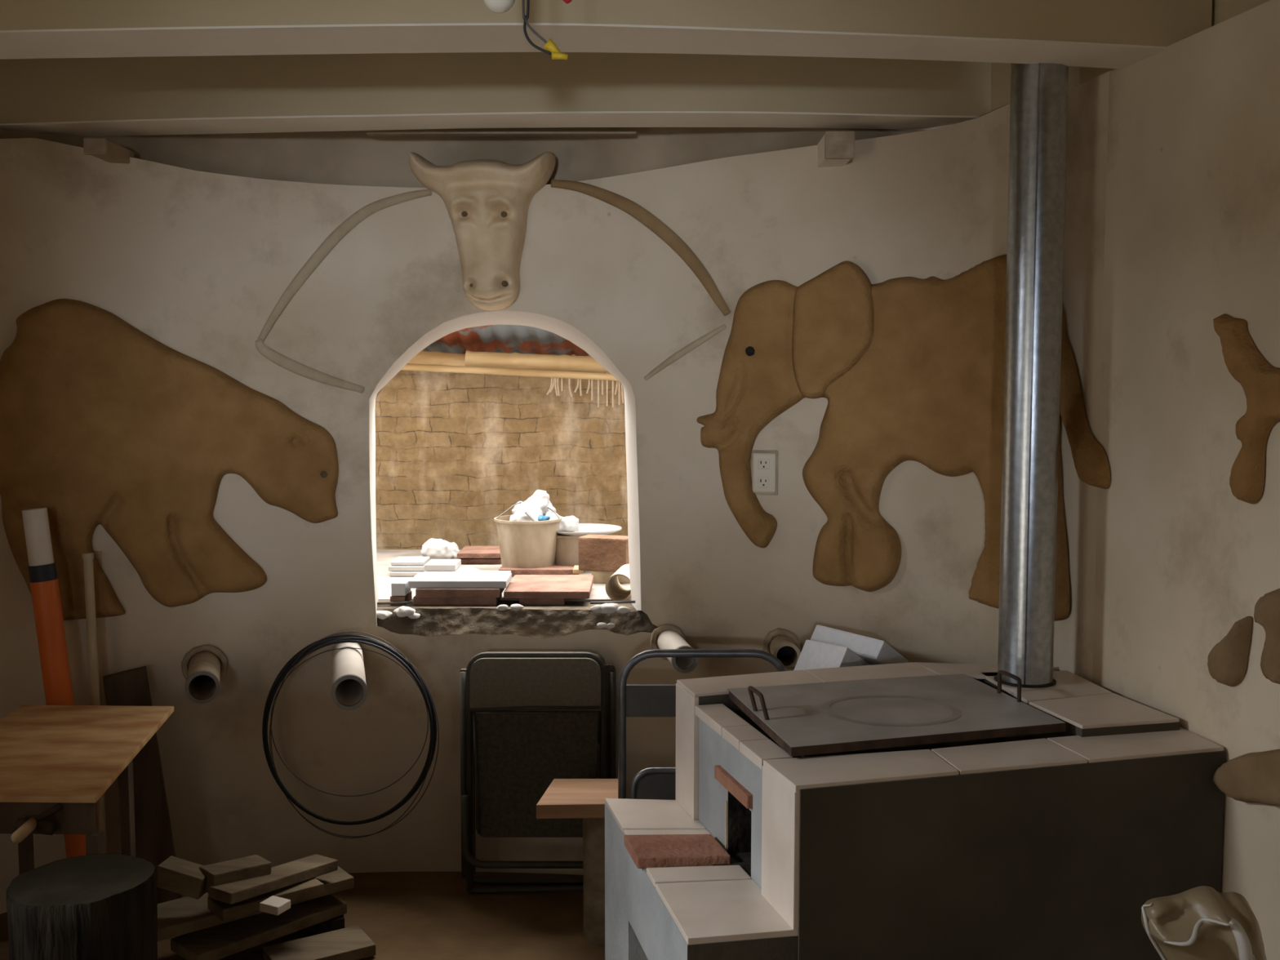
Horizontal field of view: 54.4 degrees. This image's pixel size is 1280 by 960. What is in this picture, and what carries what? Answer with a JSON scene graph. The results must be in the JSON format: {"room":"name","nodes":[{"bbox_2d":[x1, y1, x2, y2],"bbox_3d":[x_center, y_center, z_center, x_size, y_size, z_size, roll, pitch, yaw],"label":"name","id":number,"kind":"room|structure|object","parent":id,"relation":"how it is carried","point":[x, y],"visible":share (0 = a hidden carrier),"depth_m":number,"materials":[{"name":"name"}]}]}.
{"room":"rustic kitchen","nodes":[
{"label":"rustic kitchen","id":0,"kind":"room"},
{"bbox_2d":[0,871,604,959],"bbox_3d":[-0.225,1.442,1.339,4.350,0.120,5.450,0,4,0],"label":"floor","id":1,"kind":"structure","parent":0,"point":[406,915],"depth_m":3.44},
{"bbox_2d":[22,507,86,857],"bbox_3d":[-1.583,0.642,3.411,0.174,1.136,0.070,0,4,0],"label":"drain pipe","id":2,"kind":"object","parent":1,"relation":"on","point":[42,573],"visible":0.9,"depth_m":3.37,"materials":[{"name":"orange plastic"}]},
{"bbox_2d":[5,853,157,959],"bbox_3d":[-1.067,1.029,2.397,0.265,0.542,0.263,0,4,0],"label":"tree stump","id":3,"kind":"object","parent":1,"relation":"on","point":[94,906],"visible":1,"depth_m":2.31,"materials":[{"name":"brown wood"}]},
{"bbox_2d":[0,705,173,874],"bbox_3d":[-1.396,0.948,2.948,0.444,0.620,0.914,0,4,-6],"label":"work table","id":4,"kind":"object","parent":1,"relation":"on","point":[56,762],"visible":0.74,"depth_m":2.90,"materials":[{"name":"brown wood"}]},
{"bbox_2d":[81,551,106,853],"bbox_3d":[-1.523,0.710,3.482,0.031,1.014,0.074,-3,5,-37],"label":"stick","id":5,"kind":"object","parent":1,"relation":"on","point":[87,557],"visible":0.66,"depth_m":3.46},
{"bbox_2d":[102,666,182,903],"bbox_3d":[-1.408,0.876,3.519,0.266,0.676,0.108,3,6,38],"label":"leaning board","id":6,"kind":"object","parent":1,"relation":"on","point":[154,842],"visible":0.51,"depth_m":3.51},
{"bbox_2d":[262,924,376,959],"bbox_3d":[-0.828,1.218,3.216,0.254,0.030,0.140,-3,5,-32],"label":"plank","id":7,"kind":"object","parent":1,"relation":"on","point":[351,943],"visible":1,"depth_m":3.21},
{"bbox_2d":[170,894,346,959],"bbox_3d":[-0.996,1.173,3.276,0.140,0.030,0.434,4,6,43],"label":"plank","id":8,"kind":"object","parent":7,"relation":"on","point":[220,941],"visible":0.86,"depth_m":3.22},
{"bbox_2d":[157,866,354,941],"bbox_3d":[-1.038,1.105,3.284,0.535,0.035,0.160,-3,6,-38],"label":"plank","id":9,"kind":"object","parent":8,"relation":"on","point":[184,915],"visible":0.26,"depth_m":3.18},
{"bbox_2d":[207,877,324,920],"bbox_3d":[-0.963,1.072,3.208,0.272,0.036,0.100,-4,6,-40],"label":"plank","id":10,"kind":"object","parent":9,"relation":"on","point":[312,887],"visible":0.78,"depth_m":3.16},
{"bbox_2d":[208,853,337,904],"bbox_3d":[-0.946,1.033,3.230,0.085,0.062,0.361,3,5,32],"label":"plank","id":11,"kind":"object","parent":10,"relation":"on","point":[291,873],"visible":0.97,"depth_m":3.19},
{"bbox_2d":[199,854,271,893],"bbox_3d":[-1.036,1.011,3.186,0.080,0.066,0.162,4,6,44],"label":"block","id":12,"kind":"object","parent":11,"relation":"on","point":[251,866],"visible":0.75,"depth_m":3.16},
{"bbox_2d":[156,855,206,899],"bbox_3d":[-1.152,1.005,3.145,0.130,0.082,0.070,1,4,7],"label":"block","id":13,"kind":"object","parent":12,"relation":"on","point":[175,874],"visible":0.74,"depth_m":3.11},
{"bbox_2d":[259,895,290,915],"bbox_3d":[-0.902,1.052,3.077,0.057,0.024,0.050,2,5,23],"label":"wood offcut","id":14,"kind":"object","parent":10,"relation":"on","point":[275,905],"visible":1,"depth_m":3.06,"materials":[{"name":"beige wood"}]},
{"bbox_2d":[461,651,605,893],"bbox_3d":[-0.302,0.852,3.600,0.428,0.705,0.083,0,4,0],"label":"folding chair","id":15,"kind":"object","parent":1,"relation":"on","point":[517,756],"visible":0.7,"depth_m":3.59,"materials":[{"name":"metal"}]},
{"bbox_2d":[459,653,615,884],"bbox_3d":[-0.301,0.855,3.677,0.459,0.687,0.047,0,4,0],"label":"folding chair","id":16,"kind":"object","parent":1,"relation":"on","point":[610,668],"visible":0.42,"depth_m":3.67,"materials":[{"name":"metal"}]},
{"bbox_2d":[536,778,617,945],"bbox_3d":[-0.145,1.030,3.347,0.248,0.395,0.218,0,4,0],"label":"wooden table","id":17,"kind":"object","parent":1,"relation":"on","point":[584,798],"visible":0.5,"depth_m":3.29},
{"bbox_2d":[617,648,786,799],"bbox_3d":[0.164,0.832,3.157,0.441,0.797,0.107,0,4,0],"label":"folding chair","id":18,"kind":"object","parent":1,"relation":"on","point":[633,700],"visible":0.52,"depth_m":3.17,"materials":[{"name":"metal"}]},
{"bbox_2d":[782,663,795,671],"bbox_3d":[0.547,0.871,3.356,0.314,0.710,0.240,0,4,0],"label":"storage box","id":19,"kind":"object","parent":1,"relation":"on","point":[788,668],"visible":0.02,"depth_m":3.39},
{"bbox_2d":[794,640,870,670],"bbox_3d":[0.521,0.528,3.353,0.207,0.230,0.332,3,5,33],"label":"foam slab","id":20,"kind":"object","parent":19,"relation":"on","point":[814,655],"visible":0.39,"depth_m":3.25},
{"bbox_2d":[810,624,908,665],"bbox_3d":[0.594,0.465,3.380,0.183,0.139,0.305,-3,6,-38],"label":"foam slab","id":21,"kind":"object","parent":20,"relation":"on","point":[873,651],"visible":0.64,"depth_m":3.28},
{"bbox_2d":[604,662,1226,959],"bbox_3d":[0.549,0.882,2.721,1.123,0.786,0.787,-1,4,-12],"label":"stove","id":22,"kind":"object","parent":1,"relation":"on","point":[1053,846],"visible":0.93,"depth_m":2.40,"materials":[{"name":"beige brick"}]},
{"bbox_2d":[624,834,730,868],"bbox_3d":[0.076,0.786,2.637,0.222,0.024,0.140,0,4,0],"label":"brick","id":23,"kind":"object","parent":22,"relation":"on","point":[649,851],"visible":0.94,"depth_m":2.60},
{"bbox_2d":[727,670,1066,756],"bbox_3d":[0.535,0.471,2.689,0.626,0.075,0.472,-1,5,-14],"label":"griddle","id":24,"kind":"object","parent":22,"relation":"on","point":[845,716],"visible":1,"depth_m":2.62,"materials":[{"name":"metal"}]},
{"bbox_2d":[994,62,1068,688],"bbox_3d":[0.904,-0.390,2.857,0.140,1.730,0.140,0,4,0],"label":"flue pipe","id":25,"kind":"object","parent":22,"relation":"on","point":[1038,104],"visible":0.87,"depth_m":2.82,"materials":[{"name":"metal"}]},
{"bbox_2d":[1141,885,1266,959],"bbox_3d":[0.927,0.993,1.989,0.238,0.674,0.110,0,4,0],"label":"plastic sack","id":26,"kind":"object","parent":1,"relation":"on","point":[1202,922],"visible":1,"depth_m":1.96,"materials":[{"name":"plastic"}]},
{"bbox_2d":[0,127,925,187],"bbox_3d":[-0.585,-1.023,3.146,3.575,0.520,1.402,-1,5,-17],"label":"wall","id":27,"kind":"structure","parent":0,"point":[344,157],"depth_m":3.69,"materials":[{"name":"paint"}]},
{"bbox_2d":[83,137,133,163],"bbox_3d":[-1.466,-0.905,3.441,0.060,0.044,0.200,0,4,0],"label":"stub","id":28,"kind":"object","parent":27,"relation":"attached to","point":[104,149],"visible":0.98,"depth_m":3.38,"materials":[{"name":"wood"}]},
{"bbox_2d":[817,131,854,167],"bbox_3d":[0.528,-0.892,3.382,0.078,0.072,0.200,0,4,0],"label":"stub","id":29,"kind":"object","parent":27,"relation":"attached to","point":[835,148],"visible":0.94,"depth_m":3.28,"materials":[{"name":"plastic"}]},
{"bbox_2d":[375,354,627,549],"bbox_3d":[-0.100,-0.233,5.398,6.200,2.600,0.200,0,4,0],"label":"wall","id":30,"kind":"structure","parent":0,"point":[455,452],"depth_m":5.31,"materials":[{"name":"brick"}]},
{"bbox_2d":[422,324,588,355],"bbox_3d":[-0.300,-0.586,4.990,4.600,0.187,0.560,0,4,0],"label":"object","id":31,"kind":"object","parent":30,"relation":"attached to","point":[509,339],"visible":0.02,"depth_m":5.09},
{"bbox_2d":[465,350,610,373],"bbox_3d":[-0.204,-0.462,4.999,0.989,0.119,0.078,0,4,0],"label":"bamboo pole","id":32,"kind":"object","parent":31,"relation":"attached to","point":[564,362],"visible":0.41,"depth_m":4.97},
{"bbox_2d":[408,350,465,366],"bbox_3d":[-0.948,-0.499,5.077,0.699,0.130,0.073,0,4,3],"label":"bamboo pole","id":33,"kind":"object","parent":32,"relation":"attached to","point":[428,357],"visible":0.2,"depth_m":5.04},
{"bbox_2d":[401,363,618,381],"bbox_3d":[-0.439,-0.426,4.954,1.452,0.101,0.030,0,4,0],"label":"bamboo pole","id":34,"kind":"object","parent":32,"relation":"hanging from","point":[409,366],"visible":0.56,"depth_m":4.94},
{"bbox_2d":[546,377,552,395],"bbox_3d":[-0.363,-0.384,4.975,0.026,0.090,0.007,0,4,0],"label":"string","id":35,"kind":"object","parent":34,"relation":"hanging from","point":[551,384],"visible":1,"depth_m":4.97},
{"bbox_2d":[554,377,558,395],"bbox_3d":[-0.335,-0.383,4.975,0.014,0.093,0.007,0,4,0],"label":"string","id":36,"kind":"object","parent":34,"relation":"hanging from","point":[555,379],"visible":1,"depth_m":4.97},
{"bbox_2d":[556,377,559,395],"bbox_3d":[-0.327,-0.383,4.975,0.012,0.093,0.007,0,4,0],"label":"string","id":37,"kind":"object","parent":34,"relation":"hanging from","point":[557,386],"visible":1,"depth_m":4.97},
{"bbox_2d":[568,377,572,397],"bbox_3d":[-0.278,-0.380,4.976,0.017,0.098,0.007,0,4,0],"label":"string","id":38,"kind":"object","parent":34,"relation":"hanging from","point":[569,380],"visible":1,"depth_m":4.97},
{"bbox_2d":[591,379,592,400],"bbox_3d":[-0.192,-0.374,4.976,0.008,0.111,0.007,0,4,0],"label":"string","id":39,"kind":"object","parent":34,"relation":"hanging from","point":[591,380],"visible":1,"depth_m":4.97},
{"bbox_2d":[597,372,599,407],"bbox_3d":[-0.167,-0.360,4.977,0.008,0.138,0.007,0,4,0],"label":"string","id":40,"kind":"object","parent":34,"relation":"hanging from","point":[597,372],"visible":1,"depth_m":4.97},
{"bbox_2d":[605,372,608,406],"bbox_3d":[-0.132,-0.362,4.977,0.008,0.134,0.007,0,4,0],"label":"string","id":41,"kind":"object","parent":34,"relation":"hanging from","point":[606,381],"visible":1,"depth_m":4.98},
{"bbox_2d":[612,380,613,407],"bbox_3d":[-0.109,-0.360,4.977,0.008,0.138,0.007,0,4,0],"label":"string","id":42,"kind":"object","parent":34,"relation":"hanging from","point":[612,380],"visible":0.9,"depth_m":4.97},
{"bbox_2d":[617,381,620,404],"bbox_3d":[-0.083,-0.364,4.977,0.008,0.129,0.007,0,4,0],"label":"string","id":43,"kind":"object","parent":34,"relation":"hanging from","point":[619,382],"visible":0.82,"depth_m":4.98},
{"bbox_2d":[0,70,1111,914],"bbox_3d":[-0.717,0.161,3.201,3.353,2.251,1.605,-1,5,-18],"label":"wall","id":44,"kind":"structure","parent":0,"point":[198,263],"depth_m":3.60,"materials":[{"name":"paint"}]},
{"bbox_2d":[0,298,338,620],"bbox_3d":[-1.343,-0.057,3.545,0.942,0.908,0.098,-1,5,-17],"label":"relief","id":45,"kind":"object","parent":44,"relation":"attached to","point":[104,422],"visible":0.95,"depth_m":3.52,"materials":[{"name":"paint"}]},
{"bbox_2d":[181,644,227,703],"bbox_3d":[-1.248,0.555,3.543,0.128,0.128,0.242,-1,5,-15],"label":"duct pipe","id":46,"kind":"object","parent":44,"relation":"attached to","point":[204,673],"visible":1,"depth_m":3.56,"materials":[{"name":"plastic"}]},
{"bbox_2d":[254,338,364,393],"bbox_3d":[-0.967,-0.333,3.645,0.309,0.158,0.005,-1,4,-7],"label":"clay piece","id":47,"kind":"object","parent":44,"relation":"attached to","point":[274,357],"visible":1,"depth_m":3.64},
{"bbox_2d":[257,189,431,341],"bbox_3d":[-0.862,-0.627,3.632,0.506,0.446,0.013,0,4,-5],"label":"clay piece","id":48,"kind":"object","parent":44,"relation":"attached to","point":[359,215],"visible":1,"depth_m":3.62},
{"bbox_2d":[331,642,367,710],"bbox_3d":[-0.813,0.534,3.466,0.091,0.100,0.531,-1,5,-14],"label":"duct pipe","id":49,"kind":"object","parent":44,"relation":"attached to","point":[348,687],"visible":0.93,"depth_m":3.34,"materials":[{"name":"beige plastic"}]},
{"bbox_2d":[262,631,439,838],"bbox_3d":[-0.844,0.744,3.622,0.521,0.623,0.052,0,4,0],"label":"coil","id":50,"kind":"object","parent":49,"relation":"hanging from","point":[294,661],"visible":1,"depth_m":3.61,"materials":[{"name":"rubber"}]},
{"bbox_2d":[408,151,555,311],"bbox_3d":[-0.458,-0.719,3.573,0.427,0.456,0.139,0,4,0],"label":"relief","id":51,"kind":"object","parent":44,"relation":"attached to","point":[486,202],"visible":1,"depth_m":3.54,"materials":[{"name":"beige ceramic"}]},
{"bbox_2d":[368,311,640,624],"bbox_3d":[-0.413,-0.016,3.783,0.852,0.979,0.233,0,4,4],"label":"window","id":52,"kind":"structure","parent":44,"relation":"in","point":[564,330],"depth_m":3.76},
{"bbox_2d":[376,600,656,638],"bbox_3d":[-0.394,0.436,3.825,0.917,0.092,0.226,0,4,5],"label":"window sill","id":53,"kind":"structure","parent":44,"relation":"attached to","point":[539,621],"depth_m":3.77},
{"bbox_2d":[376,610,392,619],"bbox_3d":[-0.783,0.410,3.777,0.062,0.026,0.039,0,4,0],"label":"crumb","id":54,"kind":"object","parent":53,"relation":"on","point":[382,615],"visible":0.84,"depth_m":3.77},
{"bbox_2d":[377,600,412,604],"bbox_3d":[-0.757,0.380,3.840,0.108,0.012,0.008,0,4,0],"label":"bar","id":55,"kind":"object","parent":53,"relation":"on","point":[408,602],"visible":1,"depth_m":3.84,"materials":[{"name":"grey metal"}]},
{"bbox_2d":[390,590,412,604],"bbox_3d":[-0.750,0.370,3.910,0.047,0.027,0.120,0,4,0],"label":"brick","id":56,"kind":"object","parent":53,"relation":"on","point":[408,597],"visible":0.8,"depth_m":3.85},
{"bbox_2d":[391,578,410,595],"bbox_3d":[-0.746,0.335,3.886,0.045,0.040,0.090,0,4,0],"label":"block","id":57,"kind":"object","parent":56,"relation":"on","point":[399,587],"visible":0.96,"depth_m":3.84,"materials":[{"name":"white ceramic"}]},
{"bbox_2d":[393,605,415,617],"bbox_3d":[-0.717,0.399,3.776,0.068,0.032,0.046,0,4,0],"label":"crumb","id":58,"kind":"object","parent":53,"relation":"on","point":[402,611],"visible":1,"depth_m":3.76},
{"bbox_2d":[407,613,420,618],"bbox_3d":[-0.687,0.412,3.777,0.034,0.018,0.029,3,5,32],"label":"crumb","id":59,"kind":"object","parent":53,"relation":"on","point":[415,615],"visible":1,"depth_m":3.77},
{"bbox_2d":[413,593,502,604],"bbox_3d":[-0.573,0.369,3.930,0.258,0.025,0.160,0,4,0],"label":"brick","id":60,"kind":"object","parent":53,"relation":"on","point":[416,601],"visible":0.58,"depth_m":3.85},
{"bbox_2d":[415,588,504,597],"bbox_3d":[-0.563,0.344,3.917,0.259,0.027,0.160,0,4,0],"label":"brick","id":61,"kind":"object","parent":60,"relation":"on","point":[420,593],"visible":0.66,"depth_m":3.84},
{"bbox_2d":[408,573,511,588],"bbox_3d":[-0.565,0.317,3.931,0.302,0.024,0.170,0,4,0],"label":"tile","id":62,"kind":"object","parent":61,"relation":"on","point":[420,580],"depth_m":3.85,"materials":[{"name":"tile"}]},
{"bbox_2d":[497,604,507,610],"bbox_3d":[-0.414,0.383,3.740,0.034,0.018,0.022,0,4,0],"label":"crumb","id":63,"kind":"object","parent":53,"relation":"on","point":[501,607],"visible":1,"depth_m":3.73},
{"bbox_2d":[510,604,524,610],"bbox_3d":[-0.369,0.383,3.740,0.041,0.021,0.026,0,4,0],"label":"crumb","id":64,"kind":"object","parent":53,"relation":"on","point":[514,606],"visible":1,"depth_m":3.73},
{"bbox_2d":[590,604,600,613],"bbox_3d":[-0.124,0.383,3.705,0.039,0.025,0.034,-3,5,-33],"label":"crumb","id":65,"kind":"object","parent":53,"relation":"on","point":[597,608],"visible":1,"depth_m":3.69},
{"bbox_2d":[596,622,606,627],"bbox_3d":[-0.113,0.432,3.708,0.031,0.014,0.020,0,4,0],"label":"crumb","id":66,"kind":"object","parent":53,"relation":"on","point":[599,624],"visible":1,"depth_m":3.70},
{"bbox_2d":[599,603,619,613],"bbox_3d":[-0.095,0.383,3.706,0.069,0.032,0.045,0,4,0],"label":"crumb","id":67,"kind":"object","parent":53,"relation":"on","point":[606,608],"visible":1,"depth_m":3.69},
{"bbox_2d":[606,623,614,627],"bbox_3d":[-0.088,0.434,3.709,0.028,0.014,0.019,0,4,0],"label":"crumb","id":68,"kind":"object","parent":53,"relation":"on","point":[608,625],"visible":1,"depth_m":3.70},
{"bbox_2d":[590,600,635,604],"bbox_3d":[-0.082,0.368,3.739,0.136,0.012,0.008,0,4,0],"label":"bar","id":69,"kind":"object","parent":53,"relation":"on","point":[606,602],"visible":1,"depth_m":3.73,"materials":[{"name":"grey metal"}]},
{"bbox_2d":[616,606,631,613],"bbox_3d":[-0.050,0.387,3.705,0.047,0.023,0.028,0,4,0],"label":"crumb","id":70,"kind":"object","parent":53,"relation":"on","point":[622,610],"visible":1,"depth_m":3.69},
{"bbox_2d":[551,178,730,315],"bbox_3d":[0.000,-0.670,3.576,0.528,0.400,0.015,1,4,12],"label":"horn","id":71,"kind":"object","parent":44,"relation":"attached to","point":[632,208],"visible":1,"depth_m":3.56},
{"bbox_2d":[650,623,698,673],"bbox_3d":[0.106,0.482,3.540,0.097,0.107,0.274,-1,4,-12],"label":"duct pipe","id":72,"kind":"object","parent":44,"relation":"attached to","point":[671,637],"visible":0.73,"depth_m":3.53,"materials":[{"name":"beige plastic"}]},
{"bbox_2d":[644,324,726,380],"bbox_3d":[0.128,-0.366,3.575,0.242,0.160,0.005,1,5,14],"label":"clay piece","id":73,"kind":"object","parent":44,"relation":"attached to","point":[700,340],"visible":1,"depth_m":3.58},
{"bbox_2d":[751,449,777,495],"bbox_3d":[0.354,-0.020,3.545,0.078,0.128,0.018,1,5,14],"label":"power outlet","id":74,"kind":"object","parent":44,"relation":"attached to","point":[764,464],"visible":1,"depth_m":3.54,"materials":[{"name":"plastic"}]},
{"bbox_2d":[757,476,769,487],"bbox_3d":[0.352,0.006,3.542,0.034,0.030,0.005,1,5,14],"label":"receptacle","id":75,"kind":"object","parent":74,"relation":"attached to","point":[762,482],"depth_m":3.54,"materials":[{"name":"beige"}]},
{"bbox_2d":[758,458,769,469],"bbox_3d":[0.352,-0.046,3.538,0.034,0.030,0.005,1,5,14],"label":"receptacle","id":76,"kind":"object","parent":74,"relation":"attached to","point":[763,464],"depth_m":3.53,"materials":[{"name":"beige"}]},
{"bbox_2d":[762,628,800,666],"bbox_3d":[0.406,0.486,3.494,0.106,0.111,0.182,0,4,0],"label":"duct pipe","id":77,"kind":"object","parent":44,"relation":"attached to","point":[784,645],"visible":0.8,"depth_m":3.51,"materials":[{"name":"plastic"}]},
{"bbox_2d":[696,253,1111,620],"bbox_3d":[0.682,-0.124,3.300,1.173,0.930,0.236,3,5,37],"label":"relief","id":78,"kind":"object","parent":44,"relation":"attached to","point":[906,368],"visible":0.79,"depth_m":3.38,"materials":[{"name":"brown ceramic"}]},
{"bbox_2d":[990,0,1270,111],"bbox_3d":[1.434,-0.910,1.017,0.201,0.420,4.605,-1,4,-10],"label":"wall","id":79,"kind":"structure","parent":0,"point":[1222,10],"depth_m":3.11,"materials":[{"name":"paint"}]},
{"bbox_2d":[1092,0,1279,959],"bbox_3d":[1.489,0.177,0.894,0.272,2.570,4.157,-1,4,-8],"label":"wall","id":80,"kind":"structure","parent":0,"point":[1192,235],"depth_m":2.57,"materials":[{"name":"paint"}]},
{"bbox_2d":[1207,616,1252,686],"bbox_3d":[1.153,0.334,2.448,0.032,0.150,0.108,-1,4,-11],"label":"relief","id":81,"kind":"object","parent":80,"relation":"attached to","point":[1227,664],"visible":1,"depth_m":2.42,"materials":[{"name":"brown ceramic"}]},
{"bbox_2d":[1213,313,1279,504],"bbox_3d":[1.161,-0.136,2.355,0.034,0.368,0.264,-1,4,-9],"label":"figure relief","id":82,"kind":"object","parent":80,"relation":"attached to","point":[1260,380],"visible":1,"depth_m":2.36,"materials":[{"name":"brown ceramic"}]},
{"bbox_2d":[1213,749,1279,805],"bbox_3d":[1.166,0.552,2.362,0.039,0.160,0.257,-1,4,-9],"label":"relief","id":83,"kind":"object","parent":80,"relation":"attached to","point":[1251,777],"visible":1,"depth_m":2.35,"materials":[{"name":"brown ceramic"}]},
{"bbox_2d":[1253,588,1279,684],"bbox_3d":[1.176,0.290,2.301,0.033,0.182,0.128,-1,4,-9],"label":"relief","id":84,"kind":"object","parent":80,"relation":"attached to","point":[1267,608],"visible":1,"depth_m":2.29,"materials":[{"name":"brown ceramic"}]},
{"bbox_3d":[-0.225,-1.180,1.138,4.350,0.100,5.450,0,4,0],"label":"ceiling","id":85,"kind":"structure","parent":0,"visible":0},
{"bbox_2d":[0,52,991,136],"bbox_3d":[-0.530,-1.138,3.422,3.563,0.328,0.323,0,4,2],"label":"ceiling beam","id":86,"kind":"structure","parent":85,"relation":"attached to","point":[153,95],"depth_m":3.30,"materials":[{"name":"paint"}]},
{"bbox_2d":[365,130,636,136],"bbox_3d":[-0.397,-0.995,3.575,0.774,0.008,0.040,0,4,0],"label":"strip","id":87,"kind":"object","parent":86,"relation":"attached to","point":[371,133],"visible":1,"depth_m":3.56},
{"bbox_2d":[483,0,515,13],"bbox_3d":[-0.223,-0.966,1.952,0.053,0.452,0.053,0,4,0],"label":"light bulb","id":88,"kind":"object","parent":85,"relation":"hanging from","point":[495,6],"visible":1,"depth_m":1.96,"materials":[{"name":"beige"}]},
{"bbox_2d":[522,0,568,60],"bbox_3d":[-0.150,-0.928,1.956,0.074,0.527,0.019,1,4,11],"label":"wires","id":89,"kind":"object","parent":85,"relation":"hanging from","point":[550,46],"visible":1,"depth_m":1.97,"materials":[{"name":"grey"}]},
{"bbox_2d":[0,0,1212,69],"bbox_3d":[-0.500,-1.078,2.630,3.442,0.328,0.359,0,4,0],"label":"ceiling beam","id":90,"kind":"structure","parent":85,"relation":"attached to","point":[1122,34],"depth_m":2.54,"materials":[{"name":"paint"}]},
{"bbox_3d":[-0.100,1.200,4.831,6.200,0.130,1.550,0,4,0],"label":"floor","id":91,"kind":"structure","parent":0,"visible":0},
{"bbox_2d":[376,549,631,602],"bbox_3d":[-0.500,0.732,4.587,4.200,0.800,1.205,0,4,0],"label":"bench","id":92,"kind":"object","parent":91,"relation":"on","point":[384,557],"visible":0.02,"depth_m":4.40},
{"bbox_2d":[388,556,430,576],"bbox_3d":[-0.832,0.312,4.502,0.130,0.048,0.169,0,4,0],"label":"tiles","id":93,"kind":"object","parent":92,"relation":"on","point":[399,560],"depth_m":4.45,"materials":[{"name":"tile"}]},
{"bbox_2d":[420,537,459,559],"bbox_3d":[-0.764,0.276,4.757,0.147,0.107,0.095,0,4,0],"label":"plastic bag","id":94,"kind":"object","parent":92,"relation":"on","point":[435,548],"visible":0.76,"depth_m":4.72,"materials":[{"name":"white"}]},
{"bbox_2d":[424,559,511,573],"bbox_3d":[-0.598,0.314,4.300,0.282,0.055,0.254,0,4,0],"label":"tile","id":95,"kind":"object","parent":92,"relation":"on","point":[433,564],"depth_m":4.27,"materials":[{"name":"tile"}]},
{"bbox_2d":[455,558,501,564],"bbox_3d":[-0.616,0.302,4.842,0.176,0.020,0.220,0,4,0],"label":"brick","id":96,"kind":"object","parent":92,"relation":"on","point":[464,561],"visible":0.29,"depth_m":4.73,"materials":[{"name":"brick"}]},
{"bbox_2d":[457,546,501,558],"bbox_3d":[-0.609,0.279,4.820,0.166,0.020,0.220,0,4,0],"label":"brick","id":97,"kind":"object","parent":96,"relation":"on","point":[467,552],"visible":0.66,"depth_m":4.74,"materials":[{"name":"brick"}]},
{"bbox_2d":[498,564,579,577],"bbox_3d":[-0.360,0.319,4.568,0.284,0.027,0.300,0,4,0],"label":"brick","id":98,"kind":"object","parent":92,"relation":"on","point":[556,569],"visible":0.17,"depth_m":4.42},
{"bbox_2d":[493,502,561,568],"bbox_3d":[-0.408,0.197,4.533,0.246,0.223,0.246,0,4,0],"label":"bucket","id":99,"kind":"object","parent":98,"relation":"on","point":[522,544],"depth_m":4.45,"materials":[{"name":"beige plastic"}]},
{"bbox_2d":[509,489,555,521],"bbox_3d":[-0.398,0.138,4.567,0.172,0.197,0.195,0,4,0],"label":"plastic bag","id":100,"kind":"object","parent":99,"relation":"in","point":[537,504],"visible":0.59,"depth_m":4.57,"materials":[{"name":"white"}]},
{"bbox_2d":[537,515,550,520],"bbox_3d":[-0.350,0.141,4.501,0.026,0.031,0.052,4,6,39],"label":"plastic bag","id":101,"kind":"object","parent":99,"relation":"in","point":[541,517],"visible":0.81,"depth_m":4.49,"materials":[{"name":"blue"}]},
{"bbox_2d":[555,534,583,565],"bbox_3d":[-0.258,0.251,4.574,0.154,0.109,0.154,0,4,0],"label":"bucket","id":102,"kind":"object","parent":98,"relation":"on","point":[566,548],"visible":0.41,"depth_m":4.51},
{"bbox_2d":[555,523,622,535],"bbox_3d":[-0.208,0.185,4.599,0.280,0.017,0.280,0,4,0],"label":"tray","id":103,"kind":"object","parent":102,"relation":"on","point":[584,529],"visible":0.68,"depth_m":4.60,"materials":[{"name":"white ceramic"}]},
{"bbox_2d":[545,511,578,532],"bbox_3d":[-0.288,0.162,4.577,0.129,0.089,0.088,0,4,0],"label":"plastic bag","id":104,"kind":"object","parent":103,"relation":"on","point":[569,523],"visible":0.52,"depth_m":4.54,"materials":[{"name":"white"}]},
{"bbox_2d":[519,598,566,604],"bbox_3d":[-0.304,0.369,3.960,0.140,0.022,0.220,0,4,0],"label":"brick","id":105,"kind":"object","parent":92,"relation":"on","point":[522,601],"visible":0.41,"depth_m":3.85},
{"bbox_2d":[503,574,593,598],"bbox_3d":[-0.288,0.342,4.008,0.266,0.023,0.340,0,4,0],"label":"brick slab","id":106,"kind":"object","parent":92,"relation":"on","point":[521,586],"visible":0.98,"depth_m":3.93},
{"bbox_2d":[573,565,585,573],"bbox_3d":[-0.212,0.312,4.351,0.040,0.014,0.100,0,4,0],"label":"scrap","id":107,"kind":"object","parent":92,"relation":"on","point":[575,570],"visible":0.72,"depth_m":4.30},
{"bbox_2d":[591,570,630,582],"bbox_3d":[-0.098,0.330,4.336,0.139,0.042,0.120,0,4,0],"label":"brick","id":108,"kind":"object","parent":92,"relation":"on","point":[598,576],"visible":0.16,"depth_m":4.28,"materials":[{"name":"brick"}]},
{"bbox_2d":[577,533,629,572],"bbox_3d":[-0.115,0.253,4.302,0.177,0.116,0.096,2,5,20],"label":"brick","id":109,"kind":"object","parent":108,"relation":"on","point":[597,553],"visible":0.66,"depth_m":4.26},
{"bbox_2d":[605,564,631,600],"bbox_3d":[-0.050,0.330,4.007,0.088,0.088,0.222,1,4,8],"label":"pipe offcut","id":110,"kind":"object","parent":92,"relation":"on","point":[615,590],"visible":0.68,"depth_m":3.97,"materials":[{"name":"plastic"}]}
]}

